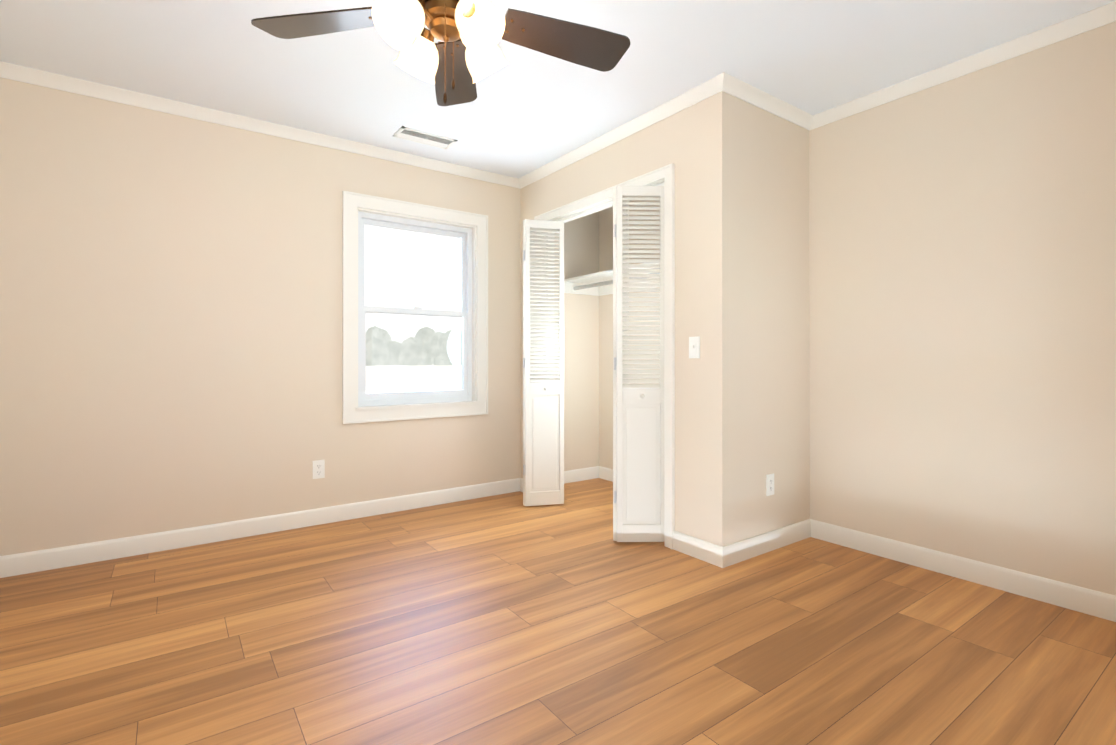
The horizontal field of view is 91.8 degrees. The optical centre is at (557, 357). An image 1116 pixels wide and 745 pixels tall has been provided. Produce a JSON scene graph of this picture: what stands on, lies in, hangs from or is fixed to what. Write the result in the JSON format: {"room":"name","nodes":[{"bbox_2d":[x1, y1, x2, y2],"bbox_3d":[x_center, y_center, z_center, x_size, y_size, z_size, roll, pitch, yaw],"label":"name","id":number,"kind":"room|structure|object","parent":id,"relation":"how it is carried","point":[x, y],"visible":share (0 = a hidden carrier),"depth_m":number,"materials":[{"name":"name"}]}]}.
{"room":"empty bedroom","nodes":[
{"label":"empty bedroom","id":0,"kind":"room"},
{"bbox_2d":[0,77,598,555],"bbox_3d":[-1.379,-0.173,3.584,4.170,2.440,0.150,0,0,-36],"label":"wall","id":1,"kind":"structure","parent":0,"point":[170,321],"depth_m":3.04,"materials":[{"name":"paint"}]},
{"bbox_2d":[0,61,515,187],"bbox_3d":[-1.563,-1.364,3.330,3.153,0.058,0.050,0,0,-36],"label":"crown molding","id":2,"kind":"structure","parent":1,"relation":"attached to","point":[10,71],"depth_m":3.09,"materials":[{"name":"white paint"}]},
{"bbox_2d":[0,478,522,577],"bbox_3d":[-1.586,0.997,3.333,3.183,0.100,0.014,0,0,-36],"label":"baseboard","id":3,"kind":"structure","parent":1,"relation":"attached to","point":[60,557],"depth_m":3.11,"materials":[{"name":"white paint"}]},
{"bbox_2d":[313,460,324,478],"bbox_3d":[-1.503,0.702,3.396,0.070,0.114,0.008,0,0,-36],"label":"electrical outlet","id":4,"kind":"object","parent":1,"relation":"attached to","point":[318,469],"visible":1,"depth_m":3.40,"materials":[{"name":"white plastic"}]},
{"bbox_2d":[342,191,487,423],"bbox_3d":[-0.992,-0.323,3.826,1.046,1.496,0.157,0,0,-36],"label":"window","id":5,"kind":"structure","parent":1,"relation":"in","point":[359,212],"depth_m":3.79,"materials":[{"name":"white paint"}]},
{"bbox_2d":[564,466,599,483],"bbox_3d":[0.070,0.998,4.520,0.662,0.100,0.014,0,0,-36],"label":"baseboard","id":6,"kind":"structure","parent":1,"relation":"attached to","point":[582,474],"depth_m":4.61,"materials":[{"name":"white paint"}]},
{"bbox_2d":[0,478,1115,744],"bbox_3d":[0.042,1.105,1.728,4.320,0.120,4.820,0,0,-36],"label":"floor","id":7,"kind":"structure","parent":0,"point":[502,620],"depth_m":1.96,"materials":[{"name":"brown wood"}]},
{"bbox_2d":[0,0,1115,177],"bbox_3d":[0.042,-1.455,1.732,4.320,0.120,4.820,0,0,-36],"label":"ceiling","id":8,"kind":"structure","parent":0,"point":[527,111],"depth_m":2.53,"materials":[{"name":"paint"}]},
{"bbox_2d":[393,126,457,148],"bbox_3d":[-0.839,-1.388,3.425,0.360,0.011,0.170,0,0,-36],"label":"ceiling vent","id":9,"kind":"object","parent":8,"relation":"in","point":[419,136],"visible":1,"depth_m":3.41,"materials":[{"name":"white plastic"}]},
{"bbox_2d":[251,0,629,105],"bbox_3d":[-0.327,-1.087,1.723,1.277,0.617,1.269,0,0,-36],"label":"fan","id":10,"kind":"object","parent":8,"relation":"hanging from","point":[460,61],"visible":1,"depth_m":1.80,"materials":[{"name":"brown wood"}]},
{"bbox_2d":[520,91,736,546],"bbox_3d":[0.310,-0.173,3.521,0.115,2.440,1.920,0,0,-36],"label":"wall","id":11,"kind":"structure","parent":0,"point":[695,144],"depth_m":2.83,"materials":[{"name":"paint"}]},
{"bbox_2d":[523,219,565,505],"bbox_3d":[-0.127,0.039,3.856,0.286,2.017,0.240,0,0,-36],"label":"bifold door","id":12,"kind":"structure","parent":11,"relation":"in","point":[543,436],"depth_m":3.80,"materials":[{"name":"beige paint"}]},
{"bbox_2d":[534,163,674,548],"bbox_3d":[0.278,-0.006,3.547,0.140,2.107,1.374,0,0,-36],"label":"trim","id":13,"kind":"structure","parent":11,"relation":"attached to","point":[665,174],"depth_m":2.98,"materials":[{"name":"white paint"}]},
{"bbox_2d":[556,182,663,221],"bbox_3d":[0.268,-0.981,3.541,0.028,0.021,1.236,0,0,-36],"label":"track rail","id":14,"kind":"object","parent":11,"relation":"attached to","point":[589,211],"visible":0.29,"depth_m":3.61,"materials":[{"name":"white metal"}]},
{"bbox_2d":[516,72,735,188],"bbox_3d":[0.281,-1.364,3.422,0.050,0.058,1.890,0,0,-36],"label":"crown molding","id":15,"kind":"structure","parent":11,"relation":"attached to","point":[724,82],"depth_m":3.15,"materials":[{"name":"white paint"}]},
{"bbox_2d":[613,186,663,541],"bbox_3d":[0.421,0.038,3.117,0.257,2.017,0.343,0,0,-36],"label":"bifold door","id":16,"kind":"structure","parent":11,"relation":"in","point":[638,455],"depth_m":3.04,"materials":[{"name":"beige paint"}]},
{"bbox_2d":[689,336,699,357],"bbox_3d":[0.713,-0.054,2.844,0.017,0.114,0.070,0,0,-36],"label":"switch plate","id":17,"kind":"object","parent":11,"relation":"attached to","point":[694,347],"visible":1,"depth_m":2.84,"materials":[{"name":"white plastic"}]},
{"bbox_2d":[673,531,719,566],"bbox_3d":[0.721,0.996,2.834,0.014,0.100,0.308,0,0,-36],"label":"baseboard","id":18,"kind":"structure","parent":11,"relation":"attached to","point":[700,549],"depth_m":2.82,"materials":[{"name":"white paint"}]},
{"bbox_2d":[736,98,809,541],"bbox_3d":[1.163,-0.174,3.022,0.692,2.440,0.115,0,0,-36],"label":"wall","id":19,"kind":"structure","parent":0,"point":[772,318],"depth_m":2.96,"materials":[{"name":"paint"}]},
{"bbox_2d":[716,519,811,567],"bbox_3d":[1.137,0.996,2.922,0.791,0.100,0.014,0,0,-36],"label":"baseboard","id":20,"kind":"structure","parent":19,"relation":"attached to","point":[736,552],"depth_m":2.89,"materials":[{"name":"white paint"}]},
{"bbox_2d":[766,473,773,495],"bbox_3d":[1.155,0.691,2.939,0.070,0.114,0.008,0,0,-36],"label":"electrical outlet","id":21,"kind":"object","parent":19,"relation":"attached to","point":[769,484],"visible":1,"depth_m":2.93,"materials":[{"name":"white plastic"}]},
{"bbox_2d":[728,78,815,129],"bbox_3d":[1.151,-1.365,2.914,0.720,0.058,0.050,0,0,-36],"label":"crown molding","id":22,"kind":"structure","parent":19,"relation":"attached to","point":[746,92],"depth_m":2.92,"materials":[{"name":"white paint"}]},
{"bbox_2d":[599,21,1115,595],"bbox_3d":[1.737,-0.174,2.944,0.150,2.440,4.820,0,0,-36],"label":"wall","id":23,"kind":"structure","parent":0,"point":[963,301],"depth_m":2.53,"materials":[{"name":"paint"}]},
{"bbox_2d":[600,466,612,481],"bbox_3d":[0.880,0.998,3.998,0.014,0.100,1.805,0,0,-36],"label":"baseboard","id":24,"kind":"structure","parent":23,"relation":"attached to","point":[605,473],"depth_m":4.63,"materials":[{"name":"white paint"}]},
{"bbox_2d":[564,263,659,295],"bbox_3d":[0.723,-0.517,3.888,0.400,0.269,1.805,0,0,-36],"label":"closet shelf","id":25,"kind":"object","parent":23,"relation":"attached to","point":[598,284],"visible":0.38,"depth_m":4.42,"materials":[{"name":"white paint"}]},
{"bbox_2d":[808,1,1115,130],"bbox_3d":[1.898,-1.365,2.550,0.050,0.058,1.510,0,0,-36],"label":"crown molding","id":26,"kind":"structure","parent":23,"relation":"attached to","point":[1103,15],"depth_m":2.49,"materials":[{"name":"white paint"}]},
{"bbox_2d":[812,520,1115,621],"bbox_3d":[1.912,0.996,2.558,0.014,0.100,1.510,0,0,-36],"label":"baseboard","id":27,"kind":"structure","parent":23,"relation":"attached to","point":[1080,599],"depth_m":2.50,"materials":[{"name":"white paint"}]},
{"label":"outside","id":28,"kind":"structure","parent":0,"visible":0},
{"bbox_2d":[366,364,461,392],"bbox_3d":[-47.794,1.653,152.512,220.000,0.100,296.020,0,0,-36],"label":"ground","id":29,"kind":"structure","parent":28,"point":[423,384],"depth_m":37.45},
{"bbox_2d":[366,326,461,365],"bbox_3d":[-25.400,-0.911,114.086,77.453,10.335,19.264,0,0,-40],"label":"trees","id":30,"kind":"object","parent":29,"relation":"on","point":[431,356],"depth_m":105.13,"materials":[{"name":"green plant"}]}
]}

